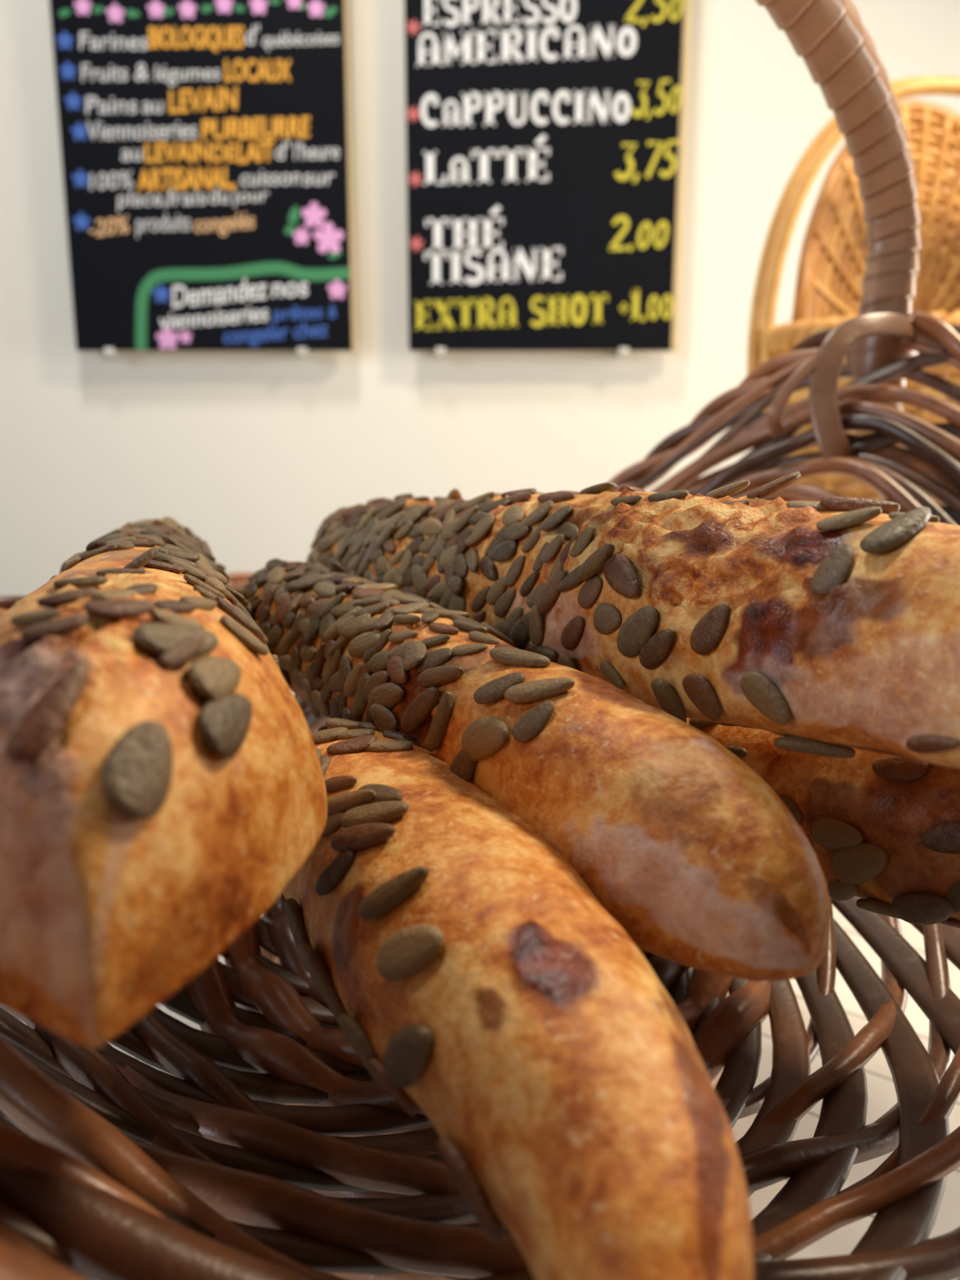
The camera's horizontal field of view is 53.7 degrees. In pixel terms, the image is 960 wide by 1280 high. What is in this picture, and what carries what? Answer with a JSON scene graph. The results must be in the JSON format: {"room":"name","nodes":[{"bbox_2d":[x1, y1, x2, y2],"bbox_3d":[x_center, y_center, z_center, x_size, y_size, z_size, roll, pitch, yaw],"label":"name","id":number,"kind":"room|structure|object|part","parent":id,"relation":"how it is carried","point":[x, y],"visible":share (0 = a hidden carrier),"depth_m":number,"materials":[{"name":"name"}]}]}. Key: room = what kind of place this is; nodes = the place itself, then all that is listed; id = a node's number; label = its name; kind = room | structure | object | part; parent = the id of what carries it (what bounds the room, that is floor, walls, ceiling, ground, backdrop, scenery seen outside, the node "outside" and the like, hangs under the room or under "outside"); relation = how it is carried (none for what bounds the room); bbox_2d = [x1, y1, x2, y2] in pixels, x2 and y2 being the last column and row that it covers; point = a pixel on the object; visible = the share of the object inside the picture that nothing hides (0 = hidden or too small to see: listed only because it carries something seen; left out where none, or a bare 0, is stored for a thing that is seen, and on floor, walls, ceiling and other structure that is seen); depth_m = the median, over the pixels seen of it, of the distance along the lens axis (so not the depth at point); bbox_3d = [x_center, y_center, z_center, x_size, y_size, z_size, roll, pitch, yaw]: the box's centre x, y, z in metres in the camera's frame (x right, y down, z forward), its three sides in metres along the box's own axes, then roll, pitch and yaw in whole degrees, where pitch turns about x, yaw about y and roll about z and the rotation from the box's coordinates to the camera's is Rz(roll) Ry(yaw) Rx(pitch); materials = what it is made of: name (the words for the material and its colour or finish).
{"room":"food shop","nodes":[
{"label":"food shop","id":0,"kind":"room"},
{"bbox_2d":[0,0,959,596],"bbox_3d":[0.000,-0.628,1.560,4.400,2.850,0.100,0,11,0],"label":"wall","id":1,"kind":"structure","parent":0,"point":[249,452],"depth_m":1.54,"materials":[{"name":"paint"}]},
{"bbox_2d":[49,0,355,358],"bbox_3d":[-0.416,-0.816,1.447,0.435,0.739,0.056,0,11,0],"label":"chalkboard","id":2,"kind":"object","parent":1,"relation":"attached to","point":[205,144],"visible":1,"depth_m":1.44,"materials":[{"name":"black paint"}]},
{"bbox_2d":[156,326,178,349],"bbox_3d":[-0.489,-0.472,1.485,0.035,0.034,0.001,0,11,0],"label":"flower","id":3,"kind":"object","parent":2,"relation":"on","point":[168,339],"depth_m":1.49,"materials":[{"name":"pink paint"}]},
{"bbox_2d":[178,329,191,342],"bbox_3d":[-0.461,-0.475,1.484,0.021,0.020,0.001,0,11,0],"label":"flower","id":4,"kind":"object","parent":2,"relation":"on","point":[184,336],"depth_m":1.48,"materials":[{"name":"pink paint"}]},
{"bbox_2d":[327,279,346,298],"bbox_3d":[-0.222,-0.544,1.471,0.030,0.029,0.001,0,11,0],"label":"flower","id":5,"kind":"object","parent":2,"relation":"on","point":[336,289],"depth_m":1.47,"materials":[{"name":"pink paint"}]},
{"bbox_2d":[404,0,690,358],"bbox_3d":[0.101,-0.816,1.447,0.424,0.739,0.056,0,11,0],"label":"chalkboard","id":6,"kind":"object","parent":1,"relation":"attached to","point":[546,139],"visible":1,"depth_m":1.44,"materials":[{"name":"black paint"}]},
{"bbox_3d":[0.000,1.147,0.015,4.400,0.060,3.600,0,11,0],"label":"floor","id":7,"kind":"structure","parent":0,"visible":0},
{"bbox_2d":[11,692,959,1279],"bbox_3d":[0.000,0.586,0.570,2.000,0.835,1.400,0,11,0],"label":"countertop","id":8,"kind":"structure","parent":7,"relation":"on","point":[882,1094],"depth_m":0.40,"materials":[{"name":"white"}]},
{"bbox_2d":[0,0,959,1279],"bbox_3d":[0.000,-0.048,0.327,0.599,0.506,0.632,6,12,29],"label":"bread basket","id":9,"kind":"object","parent":8,"relation":"on","point":[272,1151],"visible":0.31,"depth_m":0.25,"materials":[{"name":"brown wicker"}]},
{"bbox_3d":[-0.152,0.045,0.203,0.073,0.090,0.255,-10,15,-44],"label":"border rod","id":10,"kind":"part","parent":9,"relation":"part of","materials":[{"name":"brown wicker"}]},
{"bbox_2d":[0,516,327,1048],"bbox_3d":[-0.116,-0.010,0.322,0.076,0.062,0.441,-4,11,-18],"label":"loaf","id":11,"kind":"object","parent":9,"relation":"in","point":[162,787],"visible":1,"depth_m":0.13,"materials":[{"name":"brown food"}]},
{"bbox_3d":[0.000,0.167,0.368,0.183,0.017,0.183,0,11,0],"label":"foot rod","id":12,"kind":"part","parent":9,"relation":"part of","materials":[{"name":"brown wicker"}]},
{"bbox_3d":[0.000,0.179,0.370,0.183,0.017,0.183,0,11,0],"label":"foot rod","id":13,"kind":"part","parent":9,"relation":"part of","materials":[{"name":"brown wicker"}]},
{"bbox_3d":[0.000,0.154,0.365,0.183,0.017,0.183,0,11,0],"label":"foot rod","id":14,"kind":"part","parent":9,"relation":"part of","materials":[{"name":"brown wicker"}]},
{"bbox_3d":[0.002,0.013,0.340,0.455,0.129,0.462,0,11,0],"label":"weaving rod","id":15,"kind":"part","parent":9,"relation":"part of","materials":[{"name":"brown wicker"}]},
{"bbox_3d":[-0.001,0.059,0.348,0.320,0.089,0.324,0,11,0],"label":"weaving rod","id":16,"kind":"part","parent":9,"relation":"part of","materials":[{"name":"brown wicker"}]},
{"bbox_3d":[0.000,0.076,0.350,0.217,0.080,0.217,0,11,0],"label":"weaving rod","id":17,"kind":"part","parent":9,"relation":"part of","materials":[{"name":"brown wicker"}]},
{"bbox_3d":[0.000,0.081,0.351,0.160,0.069,0.160,0,11,0],"label":"weaving rod","id":18,"kind":"part","parent":9,"relation":"part of","materials":[{"name":"brown wicker"}]},
{"bbox_3d":[0.000,0.079,0.351,0.189,0.075,0.188,0,11,0],"label":"weaving rod","id":19,"kind":"part","parent":9,"relation":"part of","materials":[{"name":"brown wicker"}]},
{"bbox_3d":[0.000,0.129,0.361,0.183,0.017,0.183,0,11,0],"label":"foot rod","id":20,"kind":"part","parent":9,"relation":"part of","materials":[{"name":"brown wicker"}]},
{"bbox_3d":[0.002,-0.002,0.334,0.503,0.131,0.504,0,11,0],"label":"weaving rod","id":21,"kind":"part","parent":9,"relation":"part of","materials":[{"name":"brown wicker"}]},
{"bbox_3d":[-0.001,0.025,0.341,0.429,0.114,0.434,0,11,0],"label":"weaving rod","id":22,"kind":"part","parent":9,"relation":"part of","materials":[{"name":"brown wicker"}]},
{"bbox_3d":[-0.001,0.042,0.343,0.377,0.105,0.380,0,11,0],"label":"weaving rod","id":23,"kind":"part","parent":9,"relation":"part of","materials":[{"name":"brown wicker"}]},
{"bbox_3d":[0.000,-0.051,0.326,0.613,0.177,0.613,0,11,0],"label":"rim rod","id":24,"kind":"part","parent":9,"relation":"part of","materials":[{"name":"brown wicker"}]},
{"bbox_3d":[0.000,-0.049,0.327,0.617,0.172,0.616,0,11,0],"label":"rim rod","id":25,"kind":"part","parent":9,"relation":"part of","materials":[{"name":"brown wicker"}]},
{"bbox_3d":[0.000,0.117,0.358,0.183,0.017,0.183,0,11,0],"label":"foot rod","id":26,"kind":"part","parent":9,"relation":"part of","materials":[{"name":"brown wicker"}]},
{"bbox_3d":[0.001,0.073,0.350,0.257,0.081,0.258,0,11,0],"label":"weaving rod","id":27,"kind":"part","parent":9,"relation":"part of","materials":[{"name":"brown wicker"}]},
{"bbox_3d":[0.000,0.142,0.363,0.183,0.017,0.183,0,11,0],"label":"foot rod","id":28,"kind":"part","parent":9,"relation":"part of","materials":[{"name":"brown wicker"}]},
{"bbox_3d":[0.001,0.067,0.348,0.293,0.083,0.288,0,11,0],"label":"weaving rod","id":29,"kind":"part","parent":9,"relation":"part of","materials":[{"name":"brown wicker"}]},
{"bbox_2d":[281,718,754,1279],"bbox_3d":[-0.005,0.058,0.196,0.061,0.053,0.214,-5,12,-23],"label":"loaf","id":30,"kind":"object","parent":9,"relation":"in","point":[472,971],"visible":0.82,"depth_m":0.15,"materials":[{"name":"brown food"}]},
{"bbox_2d":[240,558,831,981],"bbox_3d":[-0.016,0.013,0.280,0.051,0.058,0.281,-6,13,-30],"label":"loaf","id":31,"kind":"object","parent":9,"relation":"in","point":[702,864],"visible":0.89,"depth_m":0.19,"materials":[{"name":"brown food"}]},
{"bbox_3d":[0.001,0.053,0.344,0.350,0.093,0.352,0,11,0],"label":"weaving rod","id":32,"kind":"part","parent":9,"relation":"part of","materials":[{"name":"brown wicker"}]},
{"bbox_3d":[0.000,-0.051,0.326,0.616,0.178,0.614,0,11,0],"label":"rim rod","id":33,"kind":"part","parent":9,"relation":"part of","materials":[{"name":"brown wicker"}]},
{"bbox_3d":[0.000,-0.035,0.328,0.574,0.158,0.571,0,11,0],"label":"weaving rod","id":34,"kind":"part","parent":9,"relation":"part of","materials":[{"name":"brown wicker"}]},
{"bbox_3d":[0.001,-0.046,0.329,0.594,0.163,0.598,0,11,0],"label":"weaving rod","id":35,"kind":"part","parent":9,"relation":"part of","materials":[{"name":"brown wicker"}]},
{"bbox_2d":[306,471,959,770],"bbox_3d":[0.031,-0.016,0.299,0.069,0.075,0.404,-6,12,-27],"label":"loaf","id":36,"kind":"object","parent":9,"relation":"in","point":[830,626],"visible":0.8,"depth_m":0.21,"materials":[{"name":"brown food"}]},
{"bbox_3d":[0.000,0.083,0.352,0.131,0.061,0.131,0,11,0],"label":"weaving rod","id":37,"kind":"part","parent":9,"relation":"part of","materials":[{"name":"brown wicker"}]},
{"bbox_3d":[0.154,-0.030,0.476,0.064,0.090,0.210,-10,14,-41],"label":"border rod","id":38,"kind":"part","parent":9,"relation":"part of","materials":[{"name":"brown wicker"}]},
{"bbox_3d":[-0.001,-0.025,0.332,0.555,0.153,0.550,0,11,0],"label":"weaving rod","id":39,"kind":"part","parent":9,"relation":"part of","materials":[{"name":"brown wicker"}]},
{"bbox_3d":[0.149,-0.029,0.484,0.096,0.126,0.301,-8,14,-37],"label":"border rod","id":40,"kind":"part","parent":9,"relation":"part of","materials":[{"name":"brown wicker"}]},
{"bbox_3d":[0.148,-0.044,0.438,0.225,0.138,0.253,0,11,0],"label":"border rod","id":41,"kind":"part","parent":9,"relation":"part of","materials":[{"name":"brown wicker"}]},
{"bbox_3d":[0.169,-0.043,0.488,0.082,0.128,0.279,-8,14,-37],"label":"border rod","id":42,"kind":"part","parent":9,"relation":"part of","materials":[{"name":"brown wicker"}]},
{"bbox_2d":[686,717,959,928],"bbox_3d":[0.114,0.042,0.247,0.064,0.092,0.320,-8,13,-35],"label":"loaf","id":43,"kind":"object","parent":9,"relation":"in","point":[882,830],"visible":0.23,"depth_m":0.23,"materials":[{"name":"brown food"}]},
{"bbox_3d":[0.143,-0.062,0.468,0.202,0.098,0.140,0,11,0],"label":"border rod","id":44,"kind":"part","parent":9,"relation":"part of","materials":[{"name":"brown wicker"}]},
{"bbox_3d":[0.156,-0.066,0.486,0.159,0.125,0.212,0,11,0],"label":"border rod","id":45,"kind":"part","parent":9,"relation":"part of","materials":[{"name":"brown wicker"}]},
{"bbox_3d":[0.137,-0.032,0.439,0.184,0.103,0.187,0,11,0],"label":"border rod","id":46,"kind":"part","parent":9,"relation":"part of","materials":[{"name":"brown wicker"}]},
{"bbox_3d":[-0.003,-0.015,0.330,0.525,0.147,0.534,0,11,0],"label":"weaving rod","id":47,"kind":"part","parent":9,"relation":"part of","materials":[{"name":"brown wicker"}]},
{"bbox_3d":[-0.001,0.033,0.342,0.409,0.111,0.400,0,11,0],"label":"weaving rod","id":48,"kind":"part","parent":9,"relation":"part of","materials":[{"name":"brown wicker"}]},
{"bbox_3d":[-0.002,0.004,0.336,0.487,0.137,0.475,0,11,0],"label":"weaving rod","id":49,"kind":"part","parent":9,"relation":"part of","materials":[{"name":"brown wicker"}]},
{"bbox_2d":[746,75,959,505],"bbox_3d":[0.438,-0.238,0.973,0.310,0.630,0.262,-4,12,-22],"label":"wicker chair","id":50,"kind":"object","parent":8,"relation":"on","point":[831,269],"visible":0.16,"depth_m":0.98,"materials":[{"name":"brown wicker"}]},
{"bbox_3d":[0.436,-0.289,0.963,0.294,0.012,0.233,0,11,0],"label":"weaving rod","id":51,"kind":"part","parent":50,"relation":"part of","materials":[{"name":"orange wicker"}]},
{"bbox_3d":[0.439,-0.171,0.985,0.278,0.012,0.220,0,11,0],"label":"weaving rod","id":52,"kind":"part","parent":50,"relation":"part of","materials":[{"name":"orange wicker"}]},
{"bbox_3d":[0.440,-0.214,0.977,0.284,0.012,0.225,0,11,0],"label":"weaving rod","id":53,"kind":"part","parent":50,"relation":"part of","materials":[{"name":"orange wicker"}]},
{"bbox_3d":[0.439,-0.193,0.981,0.281,0.012,0.222,0,11,0],"label":"weaving rod","id":54,"kind":"part","parent":50,"relation":"part of","materials":[{"name":"orange wicker"}]},
{"bbox_3d":[0.438,-0.301,0.961,0.319,0.029,0.252,0,11,0],"label":"rim rod","id":55,"kind":"part","parent":50,"relation":"part of","materials":[{"name":"brown wicker"}]},
{"bbox_3d":[0.438,-0.385,0.947,0.332,0.324,0.012,0,11,0],"label":"hoop handle","id":56,"kind":"part","parent":50,"relation":"part of","materials":[{"name":"brown wicker"}]},
{"bbox_3d":[0.438,-0.301,0.961,0.316,0.029,0.250,0,11,0],"label":"rim rod","id":57,"kind":"part","parent":50,"relation":"part of","materials":[{"name":"brown wicker"}]},
{"bbox_3d":[0.437,-0.161,0.987,0.276,0.012,0.218,0,11,0],"label":"weaving rod","id":58,"kind":"part","parent":50,"relation":"part of","materials":[{"name":"orange wicker"}]},
{"bbox_3d":[0.440,-0.236,0.973,0.287,0.012,0.227,0,11,0],"label":"weaving rod","id":59,"kind":"part","parent":50,"relation":"part of","materials":[{"name":"orange wicker"}]},
{"bbox_3d":[0.436,-0.247,0.971,0.289,0.012,0.228,0,11,0],"label":"weaving rod","id":60,"kind":"part","parent":50,"relation":"part of","materials":[{"name":"orange wicker"}]},
{"bbox_3d":[0.452,-0.430,0.978,0.274,0.256,0.078,0,11,0],"label":"rod","id":61,"kind":"part","parent":50,"relation":"part of","materials":[{"name":"brown wicker"}]},
{"bbox_3d":[0.436,-0.225,0.975,0.286,0.012,0.226,0,11,0],"label":"weaving rod","id":62,"kind":"part","parent":50,"relation":"part of","materials":[{"name":"orange wicker"}]},
{"bbox_3d":[0.440,-0.257,0.969,0.290,0.012,0.229,0,11,0],"label":"weaving rod","id":63,"kind":"part","parent":50,"relation":"part of","materials":[{"name":"orange wicker"}]},
{"bbox_3d":[0.436,-0.268,0.967,0.292,0.012,0.231,0,11,0],"label":"weaving rod","id":64,"kind":"part","parent":50,"relation":"part of","materials":[{"name":"orange wicker"}]},
{"bbox_3d":[0.452,-0.420,0.986,0.247,0.232,0.063,0,11,0],"label":"rod","id":65,"kind":"part","parent":50,"relation":"part of","materials":[{"name":"brown wicker"}]},
{"bbox_3d":[0.452,-0.415,0.989,0.236,0.223,0.058,0,11,0],"label":"rod","id":66,"kind":"part","parent":50,"relation":"part of","materials":[{"name":"brown wicker"}]},
{"bbox_3d":[0.452,-0.411,0.991,0.226,0.213,0.053,0,11,0],"label":"rod","id":67,"kind":"part","parent":50,"relation":"part of","materials":[{"name":"brown wicker"}]},
{"bbox_3d":[0.452,-0.424,0.983,0.257,0.242,0.070,0,11,0],"label":"rod","id":68,"kind":"part","parent":50,"relation":"part of","materials":[{"name":"brown wicker"}]},
{"bbox_3d":[0.439,-0.150,0.989,0.275,0.012,0.217,0,11,0],"label":"weaving rod","id":69,"kind":"part","parent":50,"relation":"part of","materials":[{"name":"orange wicker"}]},
{"bbox_3d":[0.452,-0.406,0.993,0.216,0.203,0.049,0,11,0],"label":"rod","id":70,"kind":"part","parent":50,"relation":"part of","materials":[{"name":"brown wicker"}]},
{"bbox_3d":[0.452,-0.402,0.995,0.206,0.193,0.046,0,11,0],"label":"rod","id":71,"kind":"part","parent":50,"relation":"part of","materials":[{"name":"brown wicker"}]},
{"bbox_3d":[0.452,-0.397,0.997,0.196,0.183,0.043,0,11,0],"label":"rod","id":72,"kind":"part","parent":50,"relation":"part of","materials":[{"name":"brown wicker"}]},
{"bbox_3d":[0.452,-0.392,0.999,0.185,0.173,0.040,0,11,0],"label":"rod","id":73,"kind":"part","parent":50,"relation":"part of","materials":[{"name":"brown wicker"}]},
{"bbox_3d":[0.452,-0.388,1.000,0.175,0.164,0.037,0,11,0],"label":"rod","id":74,"kind":"part","parent":50,"relation":"part of","materials":[{"name":"brown wicker"}]},
{"bbox_3d":[0.452,-0.383,1.001,0.165,0.154,0.034,0,11,0],"label":"rod","id":75,"kind":"part","parent":50,"relation":"part of","materials":[{"name":"brown wicker"}]},
{"bbox_3d":[0.452,-0.378,1.003,0.155,0.144,0.032,0,11,0],"label":"rod","id":76,"kind":"part","parent":50,"relation":"part of","materials":[{"name":"brown wicker"}]},
{"bbox_3d":[0.452,-0.373,1.004,0.144,0.134,0.030,0,11,0],"label":"rod","id":77,"kind":"part","parent":50,"relation":"part of","materials":[{"name":"brown wicker"}]},
{"bbox_3d":[0.452,-0.368,1.005,0.134,0.124,0.028,0,11,0],"label":"rod","id":78,"kind":"part","parent":50,"relation":"part of","materials":[{"name":"brown wicker"}]},
{"bbox_3d":[0.452,-0.364,1.006,0.124,0.114,0.026,0,11,0],"label":"rod","id":79,"kind":"part","parent":50,"relation":"part of","materials":[{"name":"brown wicker"}]},
{"bbox_3d":[0.452,-0.359,1.007,0.114,0.104,0.024,0,11,0],"label":"rod","id":80,"kind":"part","parent":50,"relation":"part of","materials":[{"name":"brown wicker"}]},
{"bbox_3d":[0.452,-0.349,1.009,0.093,0.085,0.021,0,11,0],"label":"rod","id":81,"kind":"part","parent":50,"relation":"part of","materials":[{"name":"brown wicker"}]},
{"bbox_3d":[0.452,-0.354,1.008,0.103,0.095,0.022,0,11,0],"label":"rod","id":82,"kind":"part","parent":50,"relation":"part of","materials":[{"name":"brown wicker"}]}
]}

